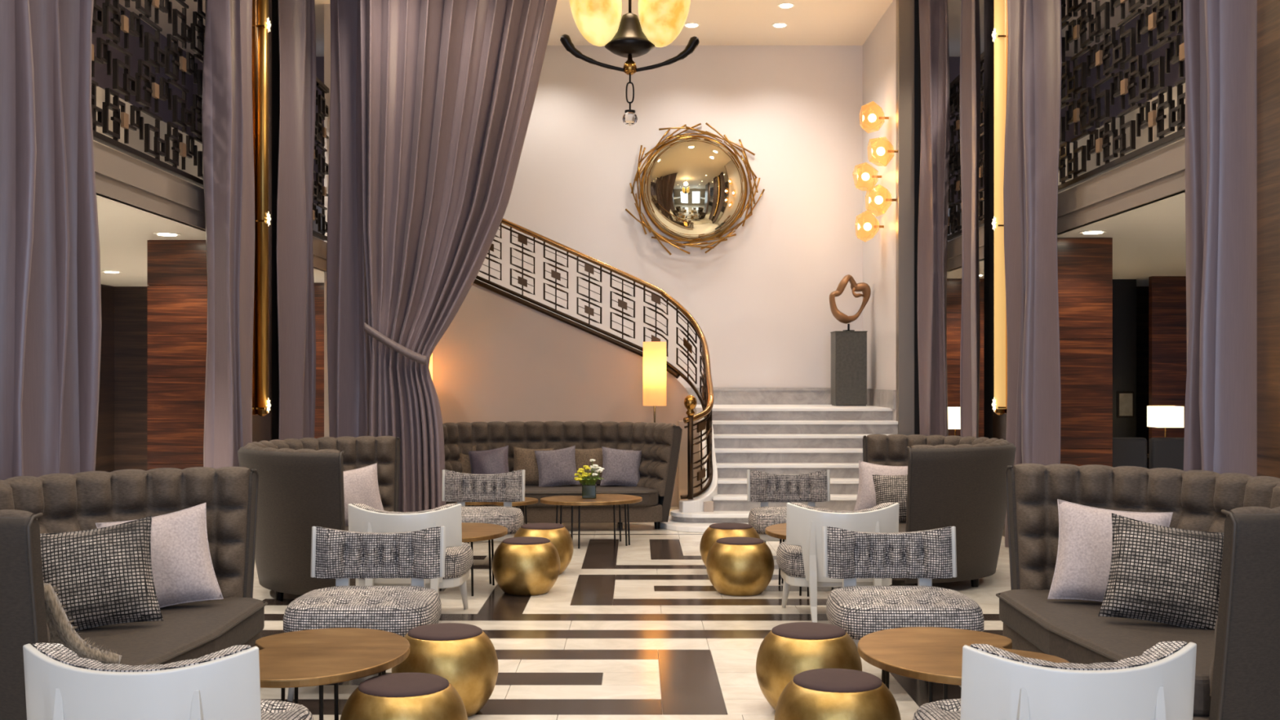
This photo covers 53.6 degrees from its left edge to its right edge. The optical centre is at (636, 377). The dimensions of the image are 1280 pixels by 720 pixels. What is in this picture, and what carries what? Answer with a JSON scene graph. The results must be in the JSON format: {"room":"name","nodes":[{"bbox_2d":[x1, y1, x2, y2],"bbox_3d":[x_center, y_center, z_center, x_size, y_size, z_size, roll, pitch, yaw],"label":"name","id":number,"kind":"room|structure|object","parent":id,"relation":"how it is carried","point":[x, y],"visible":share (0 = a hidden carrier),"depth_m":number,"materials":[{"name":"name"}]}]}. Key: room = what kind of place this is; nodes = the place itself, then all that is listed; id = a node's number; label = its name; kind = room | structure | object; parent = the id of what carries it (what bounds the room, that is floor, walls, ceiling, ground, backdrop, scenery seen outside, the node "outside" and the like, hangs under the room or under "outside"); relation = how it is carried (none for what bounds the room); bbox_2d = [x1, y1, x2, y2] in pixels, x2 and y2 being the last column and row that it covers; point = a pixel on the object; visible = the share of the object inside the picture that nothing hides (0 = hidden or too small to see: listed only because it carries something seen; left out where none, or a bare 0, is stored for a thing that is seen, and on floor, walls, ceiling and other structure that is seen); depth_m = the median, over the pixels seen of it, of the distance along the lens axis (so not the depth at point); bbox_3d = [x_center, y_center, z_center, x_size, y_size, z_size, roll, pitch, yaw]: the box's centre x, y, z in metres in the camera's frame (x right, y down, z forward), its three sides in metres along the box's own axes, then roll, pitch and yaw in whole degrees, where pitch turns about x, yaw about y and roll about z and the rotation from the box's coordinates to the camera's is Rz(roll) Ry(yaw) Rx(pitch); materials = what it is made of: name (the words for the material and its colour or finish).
{"room":"hotel lobby","nodes":[
{"label":"hotel lobby","id":0,"kind":"room"},
{"bbox_2d":[95,284,114,472],"bbox_3d":[-7.400,0.140,6.900,0.200,2.820,21.800,0,0,0],"label":"wall","id":1,"kind":"structure","parent":0,"point":[104,458],"depth_m":17.47,"materials":[{"name":"brown wood"}]},
{"bbox_2d":[91,0,192,137],"bbox_3d":[-6.300,-3.025,6.900,0.200,2.910,21.800,0,0,0],"label":"wall","id":2,"kind":"structure","parent":0,"point":[104,81],"depth_m":15.79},
{"bbox_2d":[93,86,327,286],"bbox_3d":[-5.540,-1.770,6.900,3.720,1.000,21.800,0,0,0],"label":"ceiling","id":3,"kind":"structure","parent":0,"point":[136,199],"depth_m":10.47,"materials":[{"name":"white"}]},
{"bbox_2d":[91,0,206,187],"bbox_3d":[-3.693,-2.535,9.650,0.100,1.810,2.900,0,0,0],"label":"screen","id":4,"kind":"object","parent":3,"relation":"attached to","point":[188,149],"visible":0.77,"depth_m":9.61,"materials":[{"name":"brown metal"}]},
{"bbox_2d":[312,76,328,240],"bbox_3d":[-3.693,-2.535,14.300,0.100,1.810,1.600,0,0,0],"label":"screen","id":5,"kind":"object","parent":3,"relation":"attached to","point":[317,188],"visible":0.41,"depth_m":14.77,"materials":[{"name":"brown metal"}]},
{"bbox_2d":[114,56,324,471],"bbox_3d":[-5.625,-1.465,17.750,3.750,6.030,0.100,0,0,0],"label":"wall","id":6,"kind":"structure","parent":0,"point":[131,334],"depth_m":17.70,"materials":[{"name":"brown wood"}]},
{"bbox_2d":[252,0,279,442],"bbox_3d":[-3.655,-1.465,12.225,0.170,6.030,1.950,0,0,0],"label":"pillar","id":7,"kind":"structure","parent":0,"point":[265,428],"depth_m":12.58,"materials":[{"name":"black"}]},
{"bbox_2d":[251,0,271,416],"bbox_3d":[-3.471,-1.995,11.750,0.157,4.710,0.320,0,0,0],"label":"tube light","id":8,"kind":"object","parent":7,"relation":"attached to","point":[260,25],"visible":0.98,"depth_m":11.70,"materials":[{"name":"gold metal"}]},
{"bbox_2d":[324,4,330,436],"bbox_3d":[-3.675,-1.465,16.150,0.150,6.030,1.900,0,0,0],"label":"wall","id":9,"kind":"structure","parent":0,"point":[326,6],"depth_m":15.20,"materials":[{"name":"paint"}]},
{"bbox_2d":[432,283,696,506],"bbox_3d":[-1.440,-0.165,15.250,4.320,3.430,0.100,0,0,0],"label":"wall","id":10,"kind":"structure","parent":0,"point":[501,358],"depth_m":15.20,"materials":[{"name":"paint"}]},
{"bbox_2d":[252,506,1011,719],"bbox_3d":[0.000,1.650,6.900,18.000,0.200,21.800,0,0,0],"label":"floor","id":11,"kind":"structure","parent":0,"point":[641,629],"depth_m":7.68,"materials":[{"name":"tile"}]},
{"bbox_2d":[0,466,267,719],"bbox_3d":[-2.490,1.013,5.706,1.250,1.074,2.363,0,0,7],"label":"curved sofa","id":12,"kind":"object","parent":11,"relation":"on","point":[31,506],"visible":0.6,"depth_m":6.17,"materials":[{"name":"fabric"}]},
{"bbox_2d":[43,582,121,664],"bbox_3d":[-2.263,0.953,4.806,0.531,0.376,0.266,0,0,0],"label":"fur throw","id":13,"kind":"object","parent":12,"relation":"on","point":[61,631],"visible":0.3,"depth_m":4.76,"materials":[{"name":"fur"}]},
{"bbox_2d":[40,515,163,631],"bbox_3d":[-2.471,0.913,5.786,0.583,0.533,0.253,0,0,-20],"label":"throw cushion","id":14,"kind":"object","parent":12,"relation":"on","point":[104,575],"visible":0.8,"depth_m":5.72,"materials":[{"name":"fabric"}]},
{"bbox_2d":[95,502,223,608],"bbox_3d":[-2.367,0.913,6.287,0.597,0.552,0.259,0,0,-21],"label":"throw cushion","id":15,"kind":"object","parent":12,"relation":"on","point":[183,571],"visible":0.65,"depth_m":6.25,"materials":[{"name":"fabric"}]},
{"bbox_2d":[75,597,264,666],"bbox_3d":[-2.380,1.220,5.673,1.000,0.160,1.880,0,0,3],"label":"seat cushion","id":16,"kind":"object","parent":12,"relation":"on","point":[194,629],"depth_m":5.74,"materials":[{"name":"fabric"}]},
{"bbox_2d":[22,642,313,719],"bbox_3d":[-1.440,1.169,3.929,0.730,0.769,0.843,0,0,3],"label":"lounge chair","id":17,"kind":"object","parent":11,"relation":"on","point":[224,684],"visible":1,"depth_m":3.62,"materials":[{"name":"grey paint"}]},
{"bbox_2d":[146,240,207,470],"bbox_3d":[-4.150,0.140,12.000,0.740,2.820,0.600,0,0,0],"label":"column","id":18,"kind":"structure","parent":11,"relation":"on","point":[177,271],"depth_m":11.70,"materials":[{"name":"brown"}]},
{"bbox_2d":[237,435,399,599],"bbox_3d":[-2.307,1.013,9.401,1.180,1.074,2.081,0,0,5],"label":"curved sofa","id":19,"kind":"object","parent":11,"relation":"on","point":[300,488],"visible":0.77,"depth_m":8.54,"materials":[{"name":"fabric"}]},
{"bbox_2d":[343,462,383,525],"bbox_3d":[-2.200,0.926,9.797,0.513,0.508,0.233,0,0,-24],"label":"throw cushion","id":20,"kind":"object","parent":19,"relation":"on","point":[361,486],"visible":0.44,"depth_m":9.76,"materials":[{"name":"fabric"}]},
{"bbox_2d":[314,282,324,438],"bbox_3d":[-4.500,0.140,17.300,0.800,2.820,0.600,0,0,0],"label":"column","id":21,"kind":"structure","parent":11,"relation":"on","point":[318,286],"depth_m":17.00,"materials":[{"name":"brown"}]},
{"bbox_2d":[254,627,409,719],"bbox_3d":[-1.334,1.335,5.180,0.788,0.430,0.979,0,0,0],"label":"coffee table","id":22,"kind":"object","parent":11,"relation":"on","point":[320,657],"visible":0.78,"depth_m":5.09,"materials":[{"name":"brown wood"}]},
{"bbox_2d":[283,526,445,701],"bbox_3d":[-1.360,1.169,6.451,0.730,0.769,0.843,0,0,0],"label":"lounge chair","id":23,"kind":"object","parent":11,"relation":"on","point":[340,555],"visible":0.88,"depth_m":6.61,"materials":[{"name":"fabric"}]},
{"bbox_2d":[340,672,467,719],"bbox_3d":[-0.893,1.355,4.860,0.490,0.389,0.490,0,0,-21],"label":"stool","id":24,"kind":"object","parent":11,"relation":"on","point":[397,695],"visible":1,"depth_m":4.73,"materials":[{"name":"gold metal"}]},
{"bbox_2d":[358,672,448,697],"bbox_3d":[-0.893,1.179,4.860,0.344,0.037,0.344,0,0,-21],"label":"cushion","id":25,"kind":"object","parent":24,"relation":"on","point":[397,684],"depth_m":4.79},
{"bbox_2d":[347,503,473,609],"bbox_3d":[-1.440,1.169,8.089,0.730,0.769,0.843,0,0,0],"label":"lounge chair","id":26,"kind":"object","parent":11,"relation":"on","point":[459,555],"visible":0.41,"depth_m":7.82,"materials":[{"name":"grey paint"}]},
{"bbox_2d":[391,622,498,716],"bbox_3d":[-0.887,1.355,5.870,0.490,0.389,0.490,0,0,38],"label":"stool","id":27,"kind":"object","parent":11,"relation":"on","point":[463,655],"visible":0.77,"depth_m":5.70,"materials":[{"name":"gold metal"}]},
{"bbox_2d":[407,622,482,640],"bbox_3d":[-0.887,1.179,5.870,0.344,0.037,0.344,0,0,38],"label":"cushion","id":28,"kind":"object","parent":27,"relation":"on","point":[441,631],"depth_m":5.79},
{"bbox_2d":[441,469,524,541],"bbox_3d":[-1.300,1.169,10.541,0.730,0.769,0.843,0,0,0],"label":"lounge chair","id":29,"kind":"object","parent":11,"relation":"on","point":[508,487],"visible":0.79,"depth_m":10.72,"materials":[{"name":"fabric"}]},
{"bbox_2d":[462,522,507,595],"bbox_3d":[-1.344,1.335,9.280,0.788,0.430,0.979,0,0,0],"label":"coffee table","id":30,"kind":"object","parent":11,"relation":"on","point":[472,532],"visible":0.42,"depth_m":9.23,"materials":[{"name":"wood"}]},
{"bbox_2d":[492,536,560,595],"bbox_3d":[-0.795,1.355,9.130,0.490,0.389,0.490,0,0,-4],"label":"stool","id":31,"kind":"object","parent":11,"relation":"on","point":[526,566],"visible":1,"depth_m":8.95,"materials":[{"name":"gold metal"}]},
{"bbox_2d":[513,522,573,574],"bbox_3d":[-0.745,1.355,10.020,0.490,0.389,0.490,0,0,-36],"label":"stool","id":32,"kind":"object","parent":11,"relation":"on","point":[558,535],"visible":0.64,"depth_m":9.88,"materials":[{"name":"gold metal"}]},
{"bbox_2d":[442,421,682,528],"bbox_3d":[-0.922,1.013,13.242,2.724,1.074,1.231,0,0,-3],"label":"curved sofa","id":33,"kind":"object","parent":11,"relation":"on","point":[659,444],"visible":0.47,"depth_m":13.26,"materials":[{"name":"fabric"}]},
{"bbox_2d":[468,445,509,474],"bbox_3d":[-1.541,0.947,13.284,0.489,0.462,0.210,0,0,4],"label":"throw cushion","id":34,"kind":"object","parent":33,"relation":"on","point":[493,461],"visible":0.66,"depth_m":13.24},
{"bbox_2d":[513,446,554,484],"bbox_3d":[-1.102,0.945,13.407,0.433,0.420,0.220,0,0,6],"label":"throw cushion","id":35,"kind":"object","parent":33,"relation":"on","point":[525,459],"visible":0.63,"depth_m":13.34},
{"bbox_2d":[445,484,657,506],"bbox_3d":[-0.900,1.220,13.130,2.240,0.160,0.980,0,0,0],"label":"seat cushion","id":36,"kind":"object","parent":33,"relation":"on","point":[649,492],"depth_m":12.70,"materials":[{"name":"fabric"}]},
{"bbox_2d":[534,445,580,486],"bbox_3d":[-0.835,0.947,13.284,0.489,0.455,0.207,0,0,1],"label":"throw cushion","id":37,"kind":"object","parent":33,"relation":"on","point":[555,467],"visible":0.97,"depth_m":13.22,"materials":[{"name":"fabric"}]},
{"bbox_2d":[570,446,611,485],"bbox_3d":[-0.498,0.945,13.406,0.451,0.420,0.210,0,0,-5],"label":"throw cushion","id":38,"kind":"object","parent":33,"relation":"on","point":[583,456],"visible":0.44,"depth_m":13.35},
{"bbox_2d":[600,446,641,486],"bbox_3d":[-0.161,0.946,13.290,0.474,0.441,0.210,0,0,-12],"label":"throw cushion","id":39,"kind":"object","parent":33,"relation":"on","point":[621,467],"visible":0.99,"depth_m":13.22,"materials":[{"name":"fabric"}]},
{"bbox_2d":[539,493,642,548],"bbox_3d":[-0.423,1.335,11.763,0.959,0.430,0.772,0,0,-11],"label":"coffee table","id":40,"kind":"object","parent":11,"relation":"on","point":[601,499],"visible":0.9,"depth_m":11.64,"materials":[{"name":"wood"}]},
{"bbox_2d":[573,458,604,498],"bbox_3d":[-0.438,0.938,11.750,0.285,0.362,0.280,0,0,-4],"label":"flower vase","id":41,"kind":"object","parent":40,"relation":"on","point":[589,486],"visible":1,"depth_m":11.69,"materials":[{"name":"green glass"}]},
{"bbox_2d":[643,341,666,422],"bbox_3d":[0.206,0.573,14.500,0.280,1.955,0.280,0,0,0],"label":"floor lamp","id":42,"kind":"object","parent":11,"relation":"on","point":[654,352],"visible":0.8,"depth_m":14.38,"materials":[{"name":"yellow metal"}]},
{"bbox_2d":[699,522,759,566],"bbox_3d":[0.745,1.355,10.020,0.490,0.389,0.490,0,0,6],"label":"stool","id":43,"kind":"object","parent":11,"relation":"on","point":[715,531],"visible":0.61,"depth_m":9.89,"materials":[{"name":"gold metal"}]},
{"bbox_2d":[706,537,774,595],"bbox_3d":[0.745,1.355,9.120,0.490,0.389,0.490,0,0,-20],"label":"stool","id":44,"kind":"object","parent":11,"relation":"on","point":[735,566],"visible":1,"depth_m":8.94,"materials":[{"name":"gold metal"}]},
{"bbox_2d":[659,404,897,532],"bbox_3d":[-0.275,0.000,14.870,6.650,3.100,4.460,0,0,0],"label":"staircase","id":45,"kind":"structure","parent":11,"relation":"on","point":[776,439],"depth_m":14.47,"materials":[{"name":"white"}]},
{"bbox_2d":[473,217,714,499],"bbox_3d":[-1.048,-0.734,14.939,4.656,4.009,1.814,0,0,27],"label":"balustrade","id":46,"kind":"object","parent":45,"relation":"on","point":[706,398],"visible":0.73,"depth_m":15.17,"materials":[{"name":"brown metal"}]},
{"bbox_2d":[830,330,867,405],"bbox_3d":[2.728,-0.112,16.300,0.410,0.955,0.410,0,0,0],"label":"plinth","id":47,"kind":"object","parent":45,"relation":"on","point":[848,348],"visible":1,"depth_m":16.10,"materials":[{"name":"stone"}]},
{"bbox_2d":[829,274,871,330],"bbox_3d":[2.742,-0.956,16.305,0.551,0.735,0.205,0,0,-12],"label":"bronze sculpture","id":48,"kind":"object","parent":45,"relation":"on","point":[864,287],"visible":0.99,"depth_m":16.26,"materials":[{"name":"brown metal"}]},
{"bbox_2d":[746,469,832,542],"bbox_3d":[1.290,1.169,10.541,0.730,0.769,0.843,0,0,0],"label":"lounge chair","id":49,"kind":"object","parent":11,"relation":"on","point":[764,488],"visible":0.64,"depth_m":10.73,"materials":[{"name":"fabric"}]},
{"bbox_2d":[755,622,862,710],"bbox_3d":[0.800,1.355,5.890,0.490,0.389,0.490,0,0,-25],"label":"stool","id":50,"kind":"object","parent":11,"relation":"on","point":[788,650],"visible":0.66,"depth_m":5.74,"materials":[{"name":"gold metal"}]},
{"bbox_2d":[771,622,845,639],"bbox_3d":[0.800,1.179,5.890,0.344,0.037,0.344,0,0,-25],"label":"cushion","id":51,"kind":"object","parent":50,"relation":"on","point":[796,630],"depth_m":5.81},
{"bbox_2d":[773,668,901,719],"bbox_3d":[0.781,1.355,4.930,0.490,0.389,0.490,0,0,-44],"label":"stool","id":52,"kind":"object","parent":11,"relation":"on","point":[819,694],"visible":1,"depth_m":4.79,"materials":[{"name":"gold metal"}]},
{"bbox_2d":[792,668,882,693],"bbox_3d":[0.781,1.179,4.930,0.344,0.037,0.344,0,0,-44],"label":"cushion","id":53,"kind":"object","parent":52,"relation":"on","point":[819,680],"depth_m":4.86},
{"bbox_2d":[776,502,899,622],"bbox_3d":[1.290,1.169,8.149,0.730,0.769,0.843,0,0,0],"label":"lounge chair","id":54,"kind":"object","parent":11,"relation":"on","point":[799,558],"visible":0.61,"depth_m":7.86,"materials":[{"name":"grey paint"}]},
{"bbox_2d":[822,526,983,648],"bbox_3d":[1.330,1.169,6.451,0.730,0.769,0.843,0,0,0],"label":"lounge chair","id":55,"kind":"object","parent":11,"relation":"on","point":[927,555],"visible":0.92,"depth_m":6.61,"materials":[{"name":"fabric"}]},
{"bbox_2d":[862,434,1016,586],"bbox_3d":[2.290,1.013,9.838,1.208,1.074,1.839,0,0,-6],"label":"curved sofa","id":56,"kind":"object","parent":11,"relation":"on","point":[958,482],"visible":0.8,"depth_m":9.09,"materials":[{"name":"fabric"}]},
{"bbox_2d":[853,460,907,511],"bbox_3d":[2.014,0.924,10.306,0.487,0.479,0.240,0,0,21],"label":"throw cushion","id":57,"kind":"object","parent":56,"relation":"on","point":[866,495],"visible":0.42,"depth_m":10.28,"materials":[{"name":"fabric"}]},
{"bbox_2d":[871,474,907,521],"bbox_3d":[2.081,0.953,9.978,0.462,0.419,0.215,0,0,21],"label":"throw cushion","id":58,"kind":"object","parent":56,"relation":"on","point":[888,489],"visible":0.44,"depth_m":9.94,"materials":[{"name":"fabric"}]},
{"bbox_2d":[857,626,1070,702],"bbox_3d":[1.314,1.335,5.200,0.788,0.430,0.979,0,0,0],"label":"coffee table","id":59,"kind":"object","parent":11,"relation":"on","point":[931,655],"visible":0.7,"depth_m":5.20,"materials":[{"name":"wood"}]},
{"bbox_2d":[946,278,983,437],"bbox_3d":[4.275,0.140,16.600,0.650,2.820,0.600,0,0,0],"label":"column","id":60,"kind":"structure","parent":11,"relation":"on","point":[953,302],"depth_m":16.30,"materials":[{"name":"black"}]},
{"bbox_2d":[912,640,1196,719],"bbox_3d":[1.290,1.169,3.949,0.730,0.769,0.843,0,0,-3],"label":"lounge chair","id":61,"kind":"object","parent":11,"relation":"on","point":[1158,683],"visible":1,"depth_m":3.64,"materials":[{"name":"grey paint"}]},
{"bbox_2d":[1057,237,1112,466],"bbox_3d":[4.050,0.140,11.800,0.540,2.820,0.600,0,0,0],"label":"column","id":62,"kind":"structure","parent":11,"relation":"on","point":[1085,264],"depth_m":11.50,"materials":[{"name":"brown"}]},
{"bbox_2d":[1112,437,1146,467],"bbox_3d":[5.221,1.100,13.875,0.500,0.900,0.610,0,0,-3],"label":"upholstered chair","id":63,"kind":"object","parent":11,"relation":"on","point":[1126,451],"visible":0.12,"depth_m":13.57,"materials":[{"name":"grey fabric"}]},
{"bbox_2d":[995,463,1279,719],"bbox_3d":[2.511,1.013,5.881,1.251,1.074,2.503,0,0,-6],"label":"curved sofa","id":64,"kind":"object","parent":11,"relation":"on","point":[1237,668],"visible":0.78,"depth_m":5.93,"materials":[{"name":"fabric"}]},
{"bbox_2d":[999,589,1215,715],"bbox_3d":[2.400,1.220,5.851,1.000,0.160,2.020,0,0,-2],"label":"seat cushion","id":65,"kind":"object","parent":64,"relation":"on","point":[1072,630],"depth_m":5.74,"materials":[{"name":"fabric"}]},
{"bbox_2d":[1047,498,1173,601],"bbox_3d":[2.390,0.901,6.396,0.587,0.541,0.264,0,0,23],"label":"throw cushion","id":66,"kind":"object","parent":64,"relation":"on","point":[1084,553],"visible":0.58,"depth_m":6.37,"materials":[{"name":"fabric"}]},
{"bbox_2d":[1097,512,1223,630],"bbox_3d":[2.454,0.914,5.862,0.593,0.543,0.254,0,0,22],"label":"throw cushion","id":67,"kind":"object","parent":64,"relation":"on","point":[1160,574],"visible":0.84,"depth_m":5.79,"materials":[{"name":"fabric"}]},
{"bbox_2d":[1149,437,1184,470],"bbox_3d":[5.780,1.100,13.875,0.500,0.900,0.610,0,0,0],"label":"upholstered chair","id":68,"kind":"object","parent":11,"relation":"on","point":[1164,452],"visible":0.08,"depth_m":13.57,"materials":[{"name":"grey fabric"}]},
{"bbox_3d":[6.344,1.240,15.200,0.440,0.620,0.400,0,0,0],"label":"side table","id":69,"kind":"object","parent":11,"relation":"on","visible":0},
{"bbox_2d":[1146,405,1183,437],"bbox_3d":[6.344,0.638,15.200,0.313,0.583,0.313,0,0,0],"label":"table lamp","id":70,"kind":"object","parent":69,"relation":"on","point":[1157,416],"visible":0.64,"depth_m":15.04,"materials":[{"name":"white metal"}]},
{"bbox_2d":[119,0,1158,56],"bbox_3d":[0.000,-4.580,6.900,14.800,0.200,21.800,0,0,0],"label":"ceiling","id":71,"kind":"structure","parent":0,"point":[722,22],"depth_m":15.99,"materials":[{"name":"beige"}]},
{"bbox_2d":[0,0,101,479],"bbox_3d":[-3.505,-1.472,7.187,0.512,6.006,1.859,0,0,0],"label":"curtain","id":72,"kind":"object","parent":71,"relation":"hanging from","point":[51,289],"visible":0.75,"depth_m":7.44,"materials":[{"name":"grey fabric"}]},
{"bbox_2d":[201,0,254,468],"bbox_3d":[-3.466,-1.472,10.914,0.314,6.005,1.073,0,0,0],"label":"curtain","id":73,"kind":"object","parent":71,"relation":"hanging from","point":[227,117],"visible":0.74,"depth_m":10.54,"materials":[{"name":"grey fabric"}]},
{"bbox_2d":[275,0,316,439],"bbox_3d":[-3.433,-1.472,12.885,0.240,6.005,0.831,0,0,0],"label":"curtain","id":74,"kind":"object","parent":71,"relation":"hanging from","point":[295,300],"visible":0.85,"depth_m":12.67,"materials":[{"name":"grey fabric"}]},
{"bbox_2d":[326,0,370,437],"bbox_3d":[-2.863,-1.472,12.763,0.550,6.005,0.162,0,0,0],"label":"curtain","id":75,"kind":"object","parent":71,"relation":"hanging from","point":[348,355],"visible":0.59,"depth_m":12.78,"materials":[{"name":"grey fabric"}]},
{"bbox_2d":[360,0,557,511],"bbox_3d":[-1.676,-1.475,12.439,2.151,6.010,0.400,0,0,-2],"label":"drape","id":76,"kind":"object","parent":71,"relation":"hanging from","point":[449,87],"visible":0.89,"depth_m":12.44,"materials":[{"name":"grey fabric"}]},
{"bbox_2d":[560,0,699,125],"bbox_3d":[-0.053,-3.234,10.000,1.103,2.493,0.417,0,0,-4],"label":"hanging lamp","id":77,"kind":"object","parent":71,"relation":"hanging from","point":[660,22],"visible":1,"depth_m":9.90,"materials":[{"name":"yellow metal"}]},
{"bbox_2d":[917,0,950,436],"bbox_3d":[3.424,-1.472,14.530,0.380,6.005,0.174,0,0,0],"label":"curtain","id":78,"kind":"object","parent":71,"relation":"hanging from","point":[934,182],"visible":0.86,"depth_m":14.55,"materials":[{"name":"purple fabric"}]},
{"bbox_2d":[960,0,980,438],"bbox_3d":[3.501,-1.472,13.123,0.204,6.005,0.677,0,0,0],"label":"curtain","id":79,"kind":"object","parent":71,"relation":"hanging from","point":[970,39],"visible":0.83,"depth_m":13.22,"materials":[{"name":"purple fabric"}]},
{"bbox_2d":[1003,0,1062,547],"bbox_3d":[3.418,-1.472,11.117,0.278,6.005,1.064,0,0,0],"label":"curtain","id":80,"kind":"object","parent":71,"relation":"hanging from","point":[1034,52],"visible":0.79,"depth_m":10.76,"materials":[{"name":"purple fabric"}]},
{"bbox_2d":[1182,0,1257,476],"bbox_3d":[3.514,-1.472,7.694,0.339,6.006,0.825,0,0,0],"label":"curtain","id":81,"kind":"object","parent":71,"relation":"hanging from","point":[1220,36],"visible":0.71,"depth_m":7.52,"materials":[{"name":"purple fabric"}]},
{"bbox_2d":[475,45,862,387],"bbox_3d":[0.000,-1.465,17.175,7.500,6.030,0.150,0,0,0],"label":"wall","id":82,"kind":"structure","parent":0,"point":[759,299],"depth_m":17.10,"materials":[{"name":"paint"}]},
{"bbox_2d":[625,122,764,255],"bbox_3d":[0.785,-2.532,16.935,1.885,1.786,0.330,0,0,0],"label":"convex mirror","id":83,"kind":"object","parent":82,"relation":"attached to","point":[694,188],"visible":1,"depth_m":16.88,"materials":[{"name":"gold metal"}]},
{"bbox_2d":[684,387,831,404],"bbox_3d":[1.775,0.255,17.078,2.550,0.230,0.045,0,0,0],"label":"baseboard","id":84,"kind":"structure","parent":82,"relation":"attached to","point":[722,396],"depth_m":17.07,"materials":[{"name":"stone"}]},
{"bbox_2d":[862,0,896,421],"bbox_3d":[3.110,-1.465,16.000,0.120,6.030,2.200,0,0,0],"label":"wall","id":85,"kind":"structure","parent":0,"point":[879,49],"depth_m":15.69,"materials":[{"name":"paint"}]},
{"bbox_2d":[852,162,881,191],"bbox_3d":[2.828,-2.492,15.766,0.357,0.348,0.318,0,0,40],"label":"wall light","id":86,"kind":"object","parent":85,"relation":"attached to","point":[865,176],"visible":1,"depth_m":15.65,"materials":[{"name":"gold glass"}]},
{"bbox_2d":[854,210,884,242],"bbox_3d":[2.878,-1.868,15.633,0.343,0.387,0.378,0,0,0],"label":"wall light","id":87,"kind":"object","parent":85,"relation":"attached to","point":[867,225],"visible":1,"depth_m":15.51,"materials":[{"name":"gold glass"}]},
{"bbox_2d":[859,101,888,133],"bbox_3d":[2.881,-3.146,15.328,0.338,0.352,0.380,0,0,0],"label":"wall light","id":88,"kind":"object","parent":85,"relation":"attached to","point":[872,116],"visible":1,"depth_m":15.21,"materials":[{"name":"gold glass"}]},
{"bbox_2d":[865,184,896,216],"bbox_3d":[2.879,-2.081,14.921,0.342,0.362,0.379,0,0,0],"label":"wall light","id":89,"kind":"object","parent":85,"relation":"attached to","point":[878,199],"visible":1,"depth_m":14.78,"materials":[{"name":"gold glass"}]},
{"bbox_2d":[866,388,896,408],"bbox_3d":[3.035,0.260,15.977,0.030,0.220,2.155,0,0,0],"label":"baseboard","id":90,"kind":"structure","parent":85,"relation":"attached to","point":[876,397],"depth_m":15.59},
{"bbox_2d":[867,137,897,166],"bbox_3d":[2.831,-2.636,14.794,0.339,0.351,0.340,0,0,-42],"label":"wall light","id":91,"kind":"object","parent":85,"relation":"attached to","point":[881,151],"visible":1,"depth_m":14.67,"materials":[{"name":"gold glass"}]},
{"bbox_2d":[896,0,914,435],"bbox_3d":[3.145,-1.465,14.830,0.190,6.030,0.140,0,0,0],"label":"trim","id":92,"kind":"structure","parent":85,"relation":"attached to","point":[904,8],"depth_m":14.76,"materials":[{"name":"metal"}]},
{"bbox_2d":[914,0,920,434],"bbox_3d":[3.295,-1.465,14.895,0.110,6.030,0.110,0,0,0],"label":"trim","id":93,"kind":"structure","parent":85,"relation":"attached to","point":[917,36],"depth_m":14.84,"materials":[{"name":"black"}]},
{"bbox_2d":[983,0,1006,537],"bbox_3d":[3.655,-1.465,12.350,0.170,6.030,1.700,0,0,0],"label":"pillar","id":94,"kind":"structure","parent":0,"point":[994,424],"depth_m":13.02,"materials":[{"name":"black"}]},
{"bbox_2d":[991,0,1008,414],"bbox_3d":[3.471,-1.995,12.100,0.157,4.710,0.320,0,0,0],"label":"tube light","id":95,"kind":"object","parent":94,"relation":"attached to","point":[1000,33],"visible":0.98,"depth_m":12.05,"materials":[{"name":"glass"}]},
{"bbox_2d":[949,56,1148,468],"bbox_3d":[5.625,-1.465,17.750,3.750,6.030,0.100,0,0,0],"label":"wall","id":96,"kind":"structure","parent":0,"point":[1142,292],"depth_m":17.70,"materials":[{"name":"brown wood"}]},
{"bbox_2d":[946,83,1186,286],"bbox_3d":[5.540,-1.770,6.900,3.720,1.000,21.800,0,0,0],"label":"ceiling","id":97,"kind":"structure","parent":0,"point":[1140,203],"depth_m":10.54,"materials":[{"name":"white"}]},
{"bbox_2d":[947,52,983,240],"bbox_3d":[3.693,-2.535,14.162,0.100,1.810,1.925,0,0,0],"label":"screen","id":98,"kind":"object","parent":97,"relation":"attached to","point":[953,220],"visible":0.41,"depth_m":14.58,"materials":[{"name":"brown metal"}]},
{"bbox_2d":[1057,0,1185,192],"bbox_3d":[3.693,-2.535,9.750,0.100,1.810,3.100,0,0,0],"label":"screen","id":99,"kind":"object","parent":97,"relation":"attached to","point":[1099,141],"visible":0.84,"depth_m":9.71,"materials":[{"name":"brown metal"}]},
{"bbox_2d":[1112,279,1136,437],"bbox_3d":[5.535,0.140,16.450,1.870,2.820,0.100,0,0,0],"label":"wall","id":100,"kind":"structure","parent":0,"point":[1124,291],"depth_m":16.40,"materials":[{"name":"black"}]},
{"bbox_2d":[1116,391,1134,417],"bbox_3d":[6.325,0.353,16.385,0.220,0.340,0.028,0,0,0],"label":"framed print","id":101,"kind":"object","parent":100,"relation":"attached to","point":[1125,400],"visible":1,"depth_m":16.37,"materials":[{"name":"brown metal"}]},
{"bbox_2d":[1080,0,1185,134],"bbox_3d":[6.300,-3.025,6.900,0.200,2.910,21.800,0,0,0],"label":"wall","id":102,"kind":"structure","parent":0,"point":[1171,78],"depth_m":15.73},
{"bbox_2d":[1148,275,1186,468],"bbox_3d":[6.885,0.140,15.950,0.830,2.820,0.100,0,0,0],"label":"column","id":103,"kind":"structure","parent":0,"point":[1167,331],"depth_m":15.90,"materials":[{"name":"brown wood"}]},
{"bbox_2d":[1257,0,1279,478],"bbox_3d":[3.650,-1.465,5.925,0.200,6.030,2.650,0,0,0],"label":"wall","id":104,"kind":"structure","parent":0,"point":[1268,11],"depth_m":7.10,"materials":[{"name":"brown wood"}]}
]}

